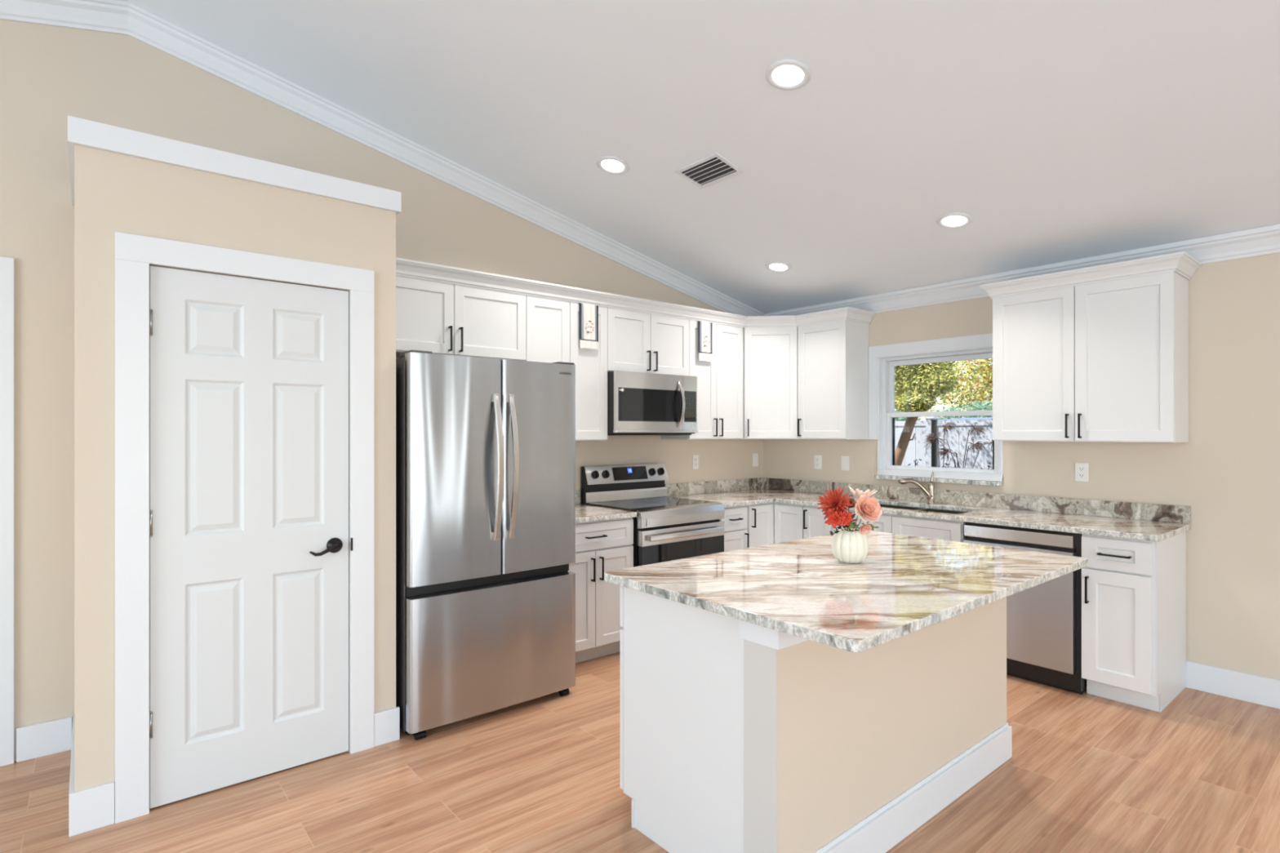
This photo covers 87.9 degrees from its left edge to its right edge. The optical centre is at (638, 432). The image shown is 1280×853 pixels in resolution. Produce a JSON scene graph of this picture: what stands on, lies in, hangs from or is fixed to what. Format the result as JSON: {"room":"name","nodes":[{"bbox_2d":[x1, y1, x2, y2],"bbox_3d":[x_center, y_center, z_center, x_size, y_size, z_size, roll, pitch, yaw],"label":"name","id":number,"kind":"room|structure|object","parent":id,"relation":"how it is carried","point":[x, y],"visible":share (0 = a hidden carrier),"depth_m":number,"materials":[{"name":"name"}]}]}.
{"room":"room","nodes":[
{"label":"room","id":0,"kind":"room"},
{"bbox_2d":[74,144,395,822],"bbox_3d":[-1.819,0.201,3.025,1.131,2.432,0.836,0,0,-40],"label":"wall","id":1,"kind":"structure","parent":0,"point":[113,193],"depth_m":2.44,"materials":[{"name":"beige paint"}]},
{"bbox_2d":[68,716,114,836],"bbox_3d":[-2.206,1.343,2.681,0.126,0.148,0.831,0,0,-40],"label":"baseboard","id":2,"kind":"structure","parent":1,"relation":"attached to","point":[92,808],"depth_m":2.36,"materials":[{"name":"white paint"}]},
{"bbox_2d":[67,115,400,215],"bbox_3d":[-1.813,-1.058,3.016,1.165,0.090,0.858,0,0,-40],"label":"trim","id":3,"kind":"structure","parent":1,"relation":"attached to","point":[81,132],"depth_m":2.61,"materials":[{"name":"white paint"}]},
{"bbox_2d":[115,231,373,823],"bbox_3d":[-1.544,0.346,2.699,0.915,2.141,0.018,0,0,-40],"label":"door frame","id":4,"kind":"structure","parent":1,"relation":"attached to","point":[134,254],"depth_m":2.46,"materials":[{"name":"white paint"}]},
{"bbox_2d":[149,265,352,808],"bbox_3d":[-1.546,0.395,2.707,0.724,2.039,0.110,0,0,-40],"label":"door","id":5,"kind":"structure","parent":1,"relation":"in","point":[249,377],"depth_m":2.68,"materials":[{"name":"white paint"}]},
{"bbox_2d":[373,706,399,746],"bbox_3d":[-1.147,1.343,3.029,0.115,0.148,0.015,0,0,-40],"label":"baseboard","id":6,"kind":"structure","parent":1,"relation":"attached to","point":[386,722],"depth_m":3.02,"materials":[{"name":"white paint"}]},
{"bbox_2d":[0,19,763,761],"bbox_3d":[-2.373,-0.302,3.187,9.240,3.437,0.120,0,0,-40],"label":"wall","id":7,"kind":"structure","parent":0,"point":[48,74],"depth_m":2.98,"materials":[{"name":"beige paint"}]},
{"bbox_2d":[0,256,14,766],"bbox_3d":[-3.089,0.337,2.503,1.077,2.160,0.020,0,0,-40],"label":"door frame","id":8,"kind":"structure","parent":7,"relation":"attached to","point":[6,264],"depth_m":2.82,"materials":[{"name":"white paint"}]},
{"bbox_2d":[16,715,71,762],"bbox_3d":[-2.599,1.344,2.910,0.182,0.145,0.018,0,0,-40],"label":"baseboard","id":9,"kind":"structure","parent":7,"relation":"attached to","point":[39,740],"depth_m":2.90,"materials":[{"name":"white paint"}]},
{"bbox_2d":[0,0,764,316],"bbox_3d":[-2.358,-1.399,3.075,9.120,1.144,0.072,0,0,-40],"label":"crown molding","id":10,"kind":"structure","parent":7,"relation":"attached to","point":[111,16],"depth_m":3.62,"materials":[{"name":"white paint"}]},
{"bbox_2d":[395,275,525,360],"bbox_3d":[-1.139,-0.640,3.896,0.935,0.410,0.359,0,0,-40],"label":"upper cabinet","id":11,"kind":"object","parent":7,"relation":"attached to","point":[437,317],"visible":0.77,"depth_m":3.80,"materials":[{"name":"white paint"}]},
{"bbox_2d":[524,295,607,440],"bbox_3d":[-0.549,-0.394,4.408,0.625,0.902,0.323,0,0,-40],"label":"upper cabinet","id":12,"kind":"object","parent":7,"relation":"attached to","point":[552,326],"visible":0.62,"depth_m":4.33,"materials":[{"name":"white paint"}]},
{"bbox_2d":[578,302,598,349],"bbox_3d":[-0.323,-0.694,4.370,0.152,0.293,0.021,0,0,-40],"label":"picture","id":13,"kind":"object","parent":12,"relation":"hanging from","point":[588,313],"visible":1,"depth_m":4.36,"materials":[{"name":"paper"}]},
{"bbox_2d":[585,320,594,333],"bbox_3d":[-0.317,-0.690,4.366,0.069,0.082,0.001,0,0,-40],"label":"print","id":14,"kind":"object","parent":13,"relation":"attached to","point":[589,325],"depth_m":4.37,"materials":[{"name":"grey"}]},
{"bbox_2d":[575,489,580,503],"bbox_3d":[-0.659,0.459,4.513,0.632,0.098,0.020,0,0,-40],"label":"backsplash","id":15,"kind":"structure","parent":7,"relation":"attached to","point":[577,491],"depth_m":4.69,"materials":[{"name":"stone"}]},
{"bbox_2d":[607,307,688,376],"bbox_3d":[-0.002,-0.628,4.838,0.764,0.434,0.359,0,0,-40],"label":"upper cabinet","id":16,"kind":"object","parent":7,"relation":"attached to","point":[637,341],"visible":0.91,"depth_m":4.69,"materials":[{"name":"white paint"}]},
{"bbox_2d":[607,370,697,435],"bbox_3d":[0.034,-0.193,4.798,0.765,0.432,0.461,0,0,-40],"label":"microwave","id":17,"kind":"object","parent":16,"relation":"attached to","point":[639,403],"visible":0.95,"depth_m":4.62,"materials":[{"name":"silver metal"}]},
{"bbox_2d":[692,454,698,469],"bbox_3d":[0.473,0.247,5.459,0.072,0.116,0.009,0,0,-40],"label":"wall outlet","id":18,"kind":"object","parent":7,"relation":"attached to","point":[695,457],"visible":1,"depth_m":5.46,"materials":[{"name":"white plastic"}]},
{"bbox_2d":[661,320,743,439],"bbox_3d":[0.534,-0.394,5.281,0.625,0.902,0.359,0,0,-40],"label":"upper cabinet","id":19,"kind":"object","parent":7,"relation":"attached to","point":[720,381],"visible":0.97,"depth_m":5.18,"materials":[{"name":"white paint"}]},
{"bbox_2d":[697,320,712,361],"bbox_3d":[0.513,-0.690,5.063,0.150,0.301,0.021,0,0,-40],"label":"dish towel","id":20,"kind":"object","parent":19,"relation":"hanging from","point":[704,328],"visible":1,"depth_m":5.06,"materials":[{"name":"fabric"}]},
{"bbox_2d":[664,477,763,496],"bbox_3d":[0.662,0.459,5.607,1.234,0.098,0.020,0,0,-40],"label":"backsplash","id":21,"kind":"structure","parent":7,"relation":"attached to","point":[708,486],"depth_m":5.57,"materials":[{"name":"stone"}]},
{"bbox_2d":[752,453,758,466],"bbox_3d":[1.052,0.249,5.937,0.072,0.116,0.011,0,0,-40],"label":"light switch","id":22,"kind":"object","parent":7,"relation":"attached to","point":[755,455],"visible":1,"depth_m":5.93,"materials":[{"name":"white plastic"}]},
{"bbox_2d":[743,327,798,439],"bbox_3d":[1.086,-0.394,5.570,0.625,0.902,0.617,0,0,-40],"label":"upper cabinet","id":23,"kind":"object","parent":7,"relation":"attached to","point":[770,353],"visible":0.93,"depth_m":5.36,"materials":[{"name":"white paint"}]},
{"bbox_2d":[0,651,1279,852],"bbox_3d":[0.171,1.477,0.022,9.420,0.120,8.300,0,0,-40],"label":"floor","id":24,"kind":"structure","parent":0,"point":[1085,772],"depth_m":2.59,"materials":[{"name":"brown wood"}]},
{"bbox_2d":[395,350,575,740],"bbox_3d":[-0.935,0.521,3.600,0.908,1.789,0.959,0,0,-40],"label":"refrigerator","id":25,"kind":"object","parent":24,"relation":"on","point":[486,447],"visible":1,"depth_m":3.21,"materials":[{"name":"grey metal"}]},
{"bbox_2d":[568,517,633,663],"bbox_3d":[-0.450,0.979,4.267,0.619,0.874,0.662,0,0,-40],"label":"base cabinet","id":26,"kind":"object","parent":24,"relation":"on","point":[602,547],"visible":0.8,"depth_m":4.07,"materials":[{"name":"white paint"}]},
{"bbox_2d":[575,503,636,523],"bbox_3d":[-0.457,0.524,4.269,0.632,0.031,0.653,0,0,-40],"label":"countertop","id":27,"kind":"structure","parent":26,"relation":"on","point":[584,513],"depth_m":4.17,"materials":[{"name":"stone"}]},
{"bbox_2d":[581,463,724,567],"bbox_3d":[0.117,0.830,4.683,0.764,1.174,0.712,0,0,-40],"label":"electric range","id":28,"kind":"object","parent":24,"relation":"on","point":[666,528],"visible":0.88,"depth_m":4.58,"materials":[{"name":"silver metal"}]},
{"bbox_2d":[586,496,715,511],"bbox_3d":[0.108,0.507,4.693,0.756,0.018,0.555,0,0,-40],"label":"cooktop","id":29,"kind":"object","parent":28,"relation":"in","point":[633,504],"depth_m":4.65,"materials":[{"name":"black glass"}]},
{"bbox_2d":[719,505,749,551],"bbox_3d":[0.515,0.979,5.066,0.313,0.874,0.662,0,0,-40],"label":"base cabinet","id":30,"kind":"object","parent":24,"relation":"on","point":[736,536],"visible":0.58,"depth_m":4.85,"materials":[{"name":"white paint"}]},
{"bbox_2d":[746,502,804,547],"bbox_3d":[1.064,0.979,5.369,0.914,0.874,0.896,0,0,-40],"label":"base cabinet","id":31,"kind":"object","parent":24,"relation":"on","point":[768,523],"visible":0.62,"depth_m":5.04,"materials":[{"name":"white paint"}]},
{"bbox_2d":[669,488,1191,542],"bbox_3d":[1.621,0.524,4.449,1.234,0.031,3.028,0,0,-40],"label":"countertop","id":32,"kind":"structure","parent":31,"relation":"on","point":[1143,530],"depth_m":4.03,"materials":[{"name":"stone"}]},
{"bbox_2d":[897,471,935,503],"bbox_3d":[1.981,0.396,4.722,0.265,0.226,0.056,0,0,-2],"label":"kitchen faucet","id":33,"kind":"object","parent":32,"relation":"on","point":[929,494],"visible":1,"depth_m":4.71,"materials":[{"name":"silver metal"}]},
{"bbox_2d":[927,483,935,503],"bbox_3d":[2.086,0.434,4.725,0.056,0.150,0.056,0,0,-2],"label":"faucet","id":34,"kind":"object","parent":33,"relation":"on","point":[931,490],"depth_m":4.71,"materials":[{"name":"silver metal"}]},
{"bbox_2d":[880,504,968,514],"bbox_3d":[1.878,0.649,4.552,0.454,0.216,0.848,0,0,-40],"label":"sink","id":35,"kind":"object","parent":32,"relation":"in","point":[881,505],"visible":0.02,"depth_m":4.67,"materials":[{"name":"silver metal"}]},
{"bbox_2d":[619,585,1012,852],"bbox_3d":[0.765,0.979,2.677,1.605,0.874,0.775,0,0,-40],"label":"kitchen island","id":36,"kind":"object","parent":24,"relation":"on","point":[736,735],"visible":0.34,"depth_m":2.18,"materials":[{"name":"white paint"}]},
{"bbox_2d":[604,530,1088,652],"bbox_3d":[0.844,0.524,2.546,1.674,0.031,1.040,0,0,-40],"label":"island countertop","id":37,"kind":"structure","parent":36,"relation":"on","point":[904,584],"depth_m":2.24,"materials":[{"name":"stone"}]},
{"bbox_2d":[831,528,868,563],"bbox_3d":[0.830,0.445,2.601,0.139,0.126,0.139,0,0,-40],"label":"vase","id":38,"kind":"object","parent":37,"relation":"on","point":[847,546],"visible":0.93,"depth_m":2.55,"materials":[{"name":"beige ceramic"}]},
{"bbox_2d":[817,486,853,530],"bbox_3d":[0.766,0.310,2.588,0.141,0.190,0.088,0,0,32],"label":"dahlia","id":39,"kind":"object","parent":38,"relation":"on","point":[834,502],"visible":1,"depth_m":2.59,"materials":[{"name":"plant"}]},
{"bbox_2d":[824,510,845,529],"bbox_3d":[0.778,0.352,2.566,0.103,0.106,0.052,0,0,-10],"label":"carnation","id":40,"kind":"object","parent":38,"relation":"in","point":[837,522],"visible":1,"depth_m":2.56,"materials":[{"name":"red plant"}]},
{"bbox_2d":[830,522,849,535],"bbox_3d":[0.787,0.377,2.563,0.111,0.056,0.041,0,0,-22],"label":"leaf sprig","id":41,"kind":"object","parent":38,"relation":"in","point":[846,526],"visible":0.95,"depth_m":2.56,"materials":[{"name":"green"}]},
{"bbox_2d":[840,511,853,530],"bbox_3d":[0.807,0.354,2.561,0.074,0.101,0.046,0,0,-31],"label":"carnation","id":42,"kind":"object","parent":38,"relation":"in","point":[848,518],"visible":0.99,"depth_m":2.56,"materials":[{"name":"red plant"}]},
{"bbox_2d":[846,497,856,530],"bbox_3d":[0.827,0.331,2.596,0.055,0.145,0.051,0,0,9],"label":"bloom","id":43,"kind":"object","parent":38,"relation":"in","point":[852,501],"visible":0.44,"depth_m":2.60,"materials":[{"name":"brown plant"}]},
{"bbox_2d":[844,518,858,532],"bbox_3d":[0.829,0.368,2.563,0.052,0.073,0.064,0,0,-40],"label":"leaf sprig","id":44,"kind":"object","parent":38,"relation":"in","point":[851,526],"visible":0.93,"depth_m":2.56,"materials":[{"name":"green plant"}]},
{"bbox_2d":[850,511,856,524],"bbox_3d":[0.827,0.352,2.571,0.037,0.105,0.061,0,0,23],"label":"leaf sprig","id":45,"kind":"object","parent":38,"relation":"in","point":[854,514],"visible":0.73,"depth_m":2.56,"materials":[{"name":"grey"}]},
{"bbox_2d":[848,486,877,529],"bbox_3d":[0.886,0.311,2.630,0.112,0.187,0.105,0,0,28],"label":"lily","id":46,"kind":"object","parent":38,"relation":"on","point":[857,493],"visible":0.61,"depth_m":2.62,"materials":[{"name":"beige plant"}]},
{"bbox_2d":[858,524,871,533],"bbox_3d":[0.858,0.378,2.564,0.043,0.054,0.085,0,0,-40],"label":"flower","id":47,"kind":"object","parent":38,"relation":"in","point":[862,531],"visible":0.96,"depth_m":2.55,"materials":[{"name":"pink plant"}]},
{"bbox_2d":[854,521,879,530],"bbox_3d":[0.875,0.370,2.571,0.110,0.070,0.041,0,0,30],"label":"leaf sprig","id":48,"kind":"object","parent":38,"relation":"in","point":[863,523],"visible":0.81,"depth_m":2.56,"materials":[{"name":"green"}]},
{"bbox_2d":[854,494,882,530],"bbox_3d":[0.887,0.324,2.561,0.114,0.162,0.072,0,0,6],"label":"peony","id":49,"kind":"object","parent":38,"relation":"in","point":[867,508],"visible":1,"depth_m":2.56,"materials":[{"name":"pink plant"}]},
{"bbox_2d":[803,505,833,538],"bbox_3d":[1.527,0.979,5.008,0.662,0.874,0.245,0,0,-40],"label":"base cabinet","id":50,"kind":"object","parent":24,"relation":"on","point":[814,524],"visible":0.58,"depth_m":4.84,"materials":[{"name":"white paint"}]},
{"bbox_2d":[832,509,965,542],"bbox_3d":[1.897,0.979,4.561,0.662,0.874,0.909,0,0,-40],"label":"base cabinet","id":51,"kind":"object","parent":24,"relation":"on","point":[940,529],"visible":0.21,"depth_m":4.24,"materials":[{"name":"white paint"}]},
{"bbox_2d":[963,522,1086,693],"bbox_3d":[2.389,0.982,3.970,0.626,0.866,0.610,0,0,-40],"label":"dishwasher","id":52,"kind":"object","parent":24,"relation":"on","point":[1044,620],"visible":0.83,"depth_m":3.67,"materials":[{"name":"silver metal"}]},
{"bbox_2d":[1081,531,1186,712],"bbox_3d":[2.689,0.979,3.604,0.662,0.874,0.322,0,0,-40],"label":"base cabinet","id":53,"kind":"object","parent":24,"relation":"on","point":[1134,591],"visible":0.97,"depth_m":3.43,"materials":[{"name":"white paint"}]},
{"bbox_2d":[115,0,1279,314],"bbox_3d":[0.171,-1.516,0.022,9.420,1.209,8.300,0,0,-40],"label":"ceiling","id":54,"kind":"structure","parent":0,"point":[1064,130],"depth_m":3.11,"materials":[{"name":"white paint"}]},
{"bbox_2d":[596,155,629,174],"bbox_3d":[-0.145,-1.523,3.797,0.185,0.045,0.188,0,0,-44],"label":"recessed light","id":55,"kind":"object","parent":54,"relation":"in","point":[609,164],"visible":1,"depth_m":3.79,"materials":[{"name":"white paint"}]},
{"bbox_2d":[674,152,744,189],"bbox_3d":[0.393,-1.451,3.702,0.220,0.051,0.330,0,0,-40],"label":"ceiling vent","id":56,"kind":"object","parent":54,"relation":"in","point":[713,169],"visible":1,"depth_m":3.69,"materials":[{"name":"white metal"}]},
{"bbox_2d":[765,261,791,272],"bbox_3d":[1.024,-1.203,4.843,0.185,0.045,0.188,0,0,-44],"label":"recessed light","id":57,"kind":"object","parent":54,"relation":"in","point":[775,266],"visible":1,"depth_m":4.83,"materials":[{"name":"white paint"}]},
{"bbox_2d":[765,59,810,89],"bbox_3d":[0.641,-1.525,2.839,0.185,0.045,0.188,0,0,-44],"label":"recessed light","id":58,"kind":"object","parent":54,"relation":"in","point":[784,74],"visible":1,"depth_m":2.83,"materials":[{"name":"white paint"}]},
{"bbox_2d":[936,212,972,228],"bbox_3d":[1.816,-1.213,3.813,0.185,0.045,0.188,0,0,-44],"label":"recessed light","id":59,"kind":"object","parent":54,"relation":"in","point":[953,220],"visible":1,"depth_m":3.80,"materials":[{"name":"white paint"}]},
{"bbox_2d":[763,252,1279,679],"bbox_3d":[3.736,0.164,2.975,0.140,2.505,8.000,0,0,-40],"label":"wall","id":60,"kind":"structure","parent":0,"point":[1228,470],"depth_m":3.62,"materials":[{"name":"beige paint"}]},
{"bbox_2d":[395,257,875,328],"bbox_3d":[0.217,-0.883,4.316,3.561,0.084,0.792,0,0,-40],"label":"crown molding","id":61,"kind":"structure","parent":60,"relation":"attached to","point":[404,267],"depth_m":4.43,"materials":[{"name":"white paint"}]},
{"bbox_2d":[813,455,821,469],"bbox_3d":[1.503,0.252,5.553,0.009,0.116,0.072,0,0,-40],"label":"wall outlet","id":62,"kind":"object","parent":60,"relation":"attached to","point":[817,459],"visible":1,"depth_m":5.55,"materials":[{"name":"white plastic"}]},
{"bbox_2d":[797,320,869,439],"bbox_3d":[1.526,-0.394,5.250,0.359,0.902,0.451,0,0,-40],"label":"upper cabinet","id":63,"kind":"object","parent":60,"relation":"attached to","point":[833,357],"visible":1,"depth_m":5.12,"materials":[{"name":"white paint"}]},
{"bbox_2d":[841,456,848,471],"bbox_3d":[1.668,0.252,5.352,0.011,0.116,0.072,0,0,-40],"label":"light switch","id":64,"kind":"object","parent":60,"relation":"attached to","point":[845,460],"visible":1,"depth_m":5.35,"materials":[{"name":"white plastic"}]},
{"bbox_2d":[868,333,1003,486],"bbox_3d":[2.175,-0.153,4.813,0.160,1.025,1.045,0,0,-40],"label":"window","id":65,"kind":"structure","parent":60,"relation":"in","point":[882,359],"depth_m":4.93,"materials":[{"name":"white paint"}]},
{"bbox_2d":[763,477,1191,524],"bbox_3d":[2.095,0.459,4.828,0.020,0.098,3.007,0,0,-40],"label":"backsplash","id":66,"kind":"structure","parent":60,"relation":"attached to","point":[1118,509],"depth_m":4.36,"materials":[{"name":"stone"}]},
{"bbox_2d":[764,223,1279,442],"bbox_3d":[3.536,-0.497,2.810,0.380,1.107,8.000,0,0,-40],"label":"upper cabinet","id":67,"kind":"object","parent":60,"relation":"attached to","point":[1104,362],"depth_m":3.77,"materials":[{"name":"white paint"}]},
{"bbox_2d":[1075,462,1088,481],"bbox_3d":[2.724,0.247,4.078,0.009,0.116,0.072,0,0,-40],"label":"wall outlet","id":68,"kind":"object","parent":60,"relation":"attached to","point":[1081,468],"visible":1,"depth_m":4.08,"materials":[{"name":"white plastic"}]},
{"bbox_2d":[1078,466,1084,471],"bbox_3d":[2.722,0.227,4.077,0.002,0.030,0.034,0,0,-40],"label":"receptacle","id":69,"kind":"object","parent":68,"relation":"attached to","point":[1081,468],"depth_m":4.08,"materials":[{"name":"white plastic"}]},
{"bbox_2d":[1078,472,1084,478],"bbox_3d":[2.722,0.267,4.077,0.002,0.030,0.034,0,0,-40],"label":"receptacle","id":70,"kind":"object","parent":68,"relation":"attached to","point":[1081,475],"depth_m":4.08,"materials":[{"name":"white plastic"}]},
{"bbox_2d":[1185,660,1279,709],"bbox_3d":[4.636,1.344,1.768,0.015,0.145,4.992,0,0,-40],"label":"baseboard","id":71,"kind":"structure","parent":60,"relation":"attached to","point":[1263,691],"depth_m":3.53,"materials":[{"name":"white paint"}]},
{"label":"outside","id":72,"kind":"structure","parent":0,"visible":0},
{"bbox_3d":[21.160,1.777,29.095,59.700,0.120,70.000,0,0,-40],"label":"ground","id":73,"kind":"structure","parent":72,"visible":0},
{"bbox_2d":[892,409,919,421],"bbox_3d":[4.039,0.669,10.951,1.050,2.129,1.252,0,0,-40],"label":"round shrub","id":74,"kind":"object","parent":73,"relation":"on","point":[896,419],"visible":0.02,"depth_m":10.66,"materials":[{"name":"green plant"}]},
{"bbox_2d":[895,361,951,420],"bbox_3d":[4.542,-0.587,14.436,2.571,4.623,4.706,0,0,-40],"label":"broadleaf tree","id":75,"kind":"object","parent":73,"relation":"on","point":[948,362],"visible":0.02,"depth_m":13.21,"materials":[{"name":"green plant"}]},
{"bbox_2d":[894,360,959,465],"bbox_3d":[3.038,-0.063,7.959,2.614,3.627,1.977,0,0,42],"label":"leaning tree","id":76,"kind":"object","parent":73,"relation":"on","point":[920,380],"visible":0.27,"depth_m":7.00,"materials":[{"name":"green plant"}]},
{"bbox_2d":[930,419,937,466],"bbox_3d":[2.818,0.799,6.326,0.100,1.835,0.100,0,0,-40],"label":"metal post","id":77,"kind":"object","parent":73,"relation":"on","point":[933,421],"visible":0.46,"depth_m":6.31,"materials":[{"name":"black metal"}]},
{"bbox_2d":[924,419,955,466],"bbox_3d":[2.974,0.793,6.539,0.190,1.846,0.286,0,0,-40],"label":"dried plant","id":78,"kind":"object","parent":73,"relation":"on","point":[948,427],"visible":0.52,"depth_m":6.50,"materials":[{"name":"brown plant"}]},
{"bbox_2d":[924,431,959,467],"bbox_3d":[2.745,0.856,5.865,0.192,1.722,0.451,0,0,-40],"label":"dried plant","id":79,"kind":"object","parent":73,"relation":"on","point":[932,437],"visible":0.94,"depth_m":5.90,"materials":[{"name":"brown plant"}]},
{"bbox_2d":[894,416,992,469],"bbox_3d":[3.344,0.742,9.649,0.140,1.950,22.019,0,0,-40],"label":"vinyl fence","id":80,"kind":"object","parent":73,"relation":"on","point":[957,441],"visible":0.02,"depth_m":8.72,"materials":[{"name":"grey plastic"}]},
{"bbox_2d":[938,462,950,467],"bbox_3d":[2.678,0.995,5.844,0.178,1.444,0.159,0,0,-40],"label":"plant","id":81,"kind":"object","parent":73,"relation":"on","point":[945,464],"visible":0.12,"depth_m":5.85,"materials":[{"name":"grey plant"}]},
{"bbox_2d":[946,451,958,467],"bbox_3d":[2.917,0.949,6.134,0.020,1.536,0.184,0,0,-40],"label":"dried plant","id":82,"kind":"object","parent":73,"relation":"on","point":[954,451],"visible":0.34,"depth_m":6.12,"materials":[{"name":"brown plant"}]},
{"bbox_2d":[931,358,992,410],"bbox_3d":[8.782,-0.858,15.577,2.931,5.164,4.286,0,0,-40],"label":"broadleaf tree","id":83,"kind":"object","parent":73,"relation":"on","point":[984,371],"visible":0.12,"depth_m":15.65,"materials":[{"name":"green plant"}]},
{"bbox_2d":[935,399,992,419],"bbox_3d":[5.922,0.591,11.364,1.255,2.284,1.779,0,0,-40],"label":"round shrub","id":84,"kind":"object","parent":73,"relation":"on","point":[979,407],"visible":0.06,"depth_m":11.36,"materials":[{"name":"green plant"}]},
{"bbox_2d":[937,417,992,420],"bbox_3d":[6.261,0.742,8.832,1.100,1.950,4.200,0,0,-40],"label":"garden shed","id":85,"kind":"object","parent":73,"relation":"on","point":[975,418],"visible":0.11,"depth_m":9.99,"materials":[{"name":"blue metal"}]},
{"bbox_2d":[962,422,992,468],"bbox_3d":[3.303,0.815,6.440,0.205,1.804,0.476,0,0,-40],"label":"dried plant","id":86,"kind":"object","parent":73,"relation":"on","point":[976,445],"visible":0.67,"depth_m":6.45,"materials":[{"name":"brown plant"}]},
{"bbox_2d":[980,462,994,469],"bbox_3d":[2.942,0.986,5.564,0.185,1.462,0.167,0,0,18],"label":"plant","id":87,"kind":"object","parent":73,"relation":"on","point":[988,466],"visible":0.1,"depth_m":5.56,"materials":[{"name":"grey plant"}]},
{"bbox_2d":[991,418,994,469],"bbox_3d":[3.174,0.799,5.896,0.100,1.835,0.100,0,0,-40],"label":"metal post","id":88,"kind":"object","parent":73,"relation":"on","point":[992,419],"visible":0.03,"depth_m":5.89,"materials":[{"name":"black metal"}]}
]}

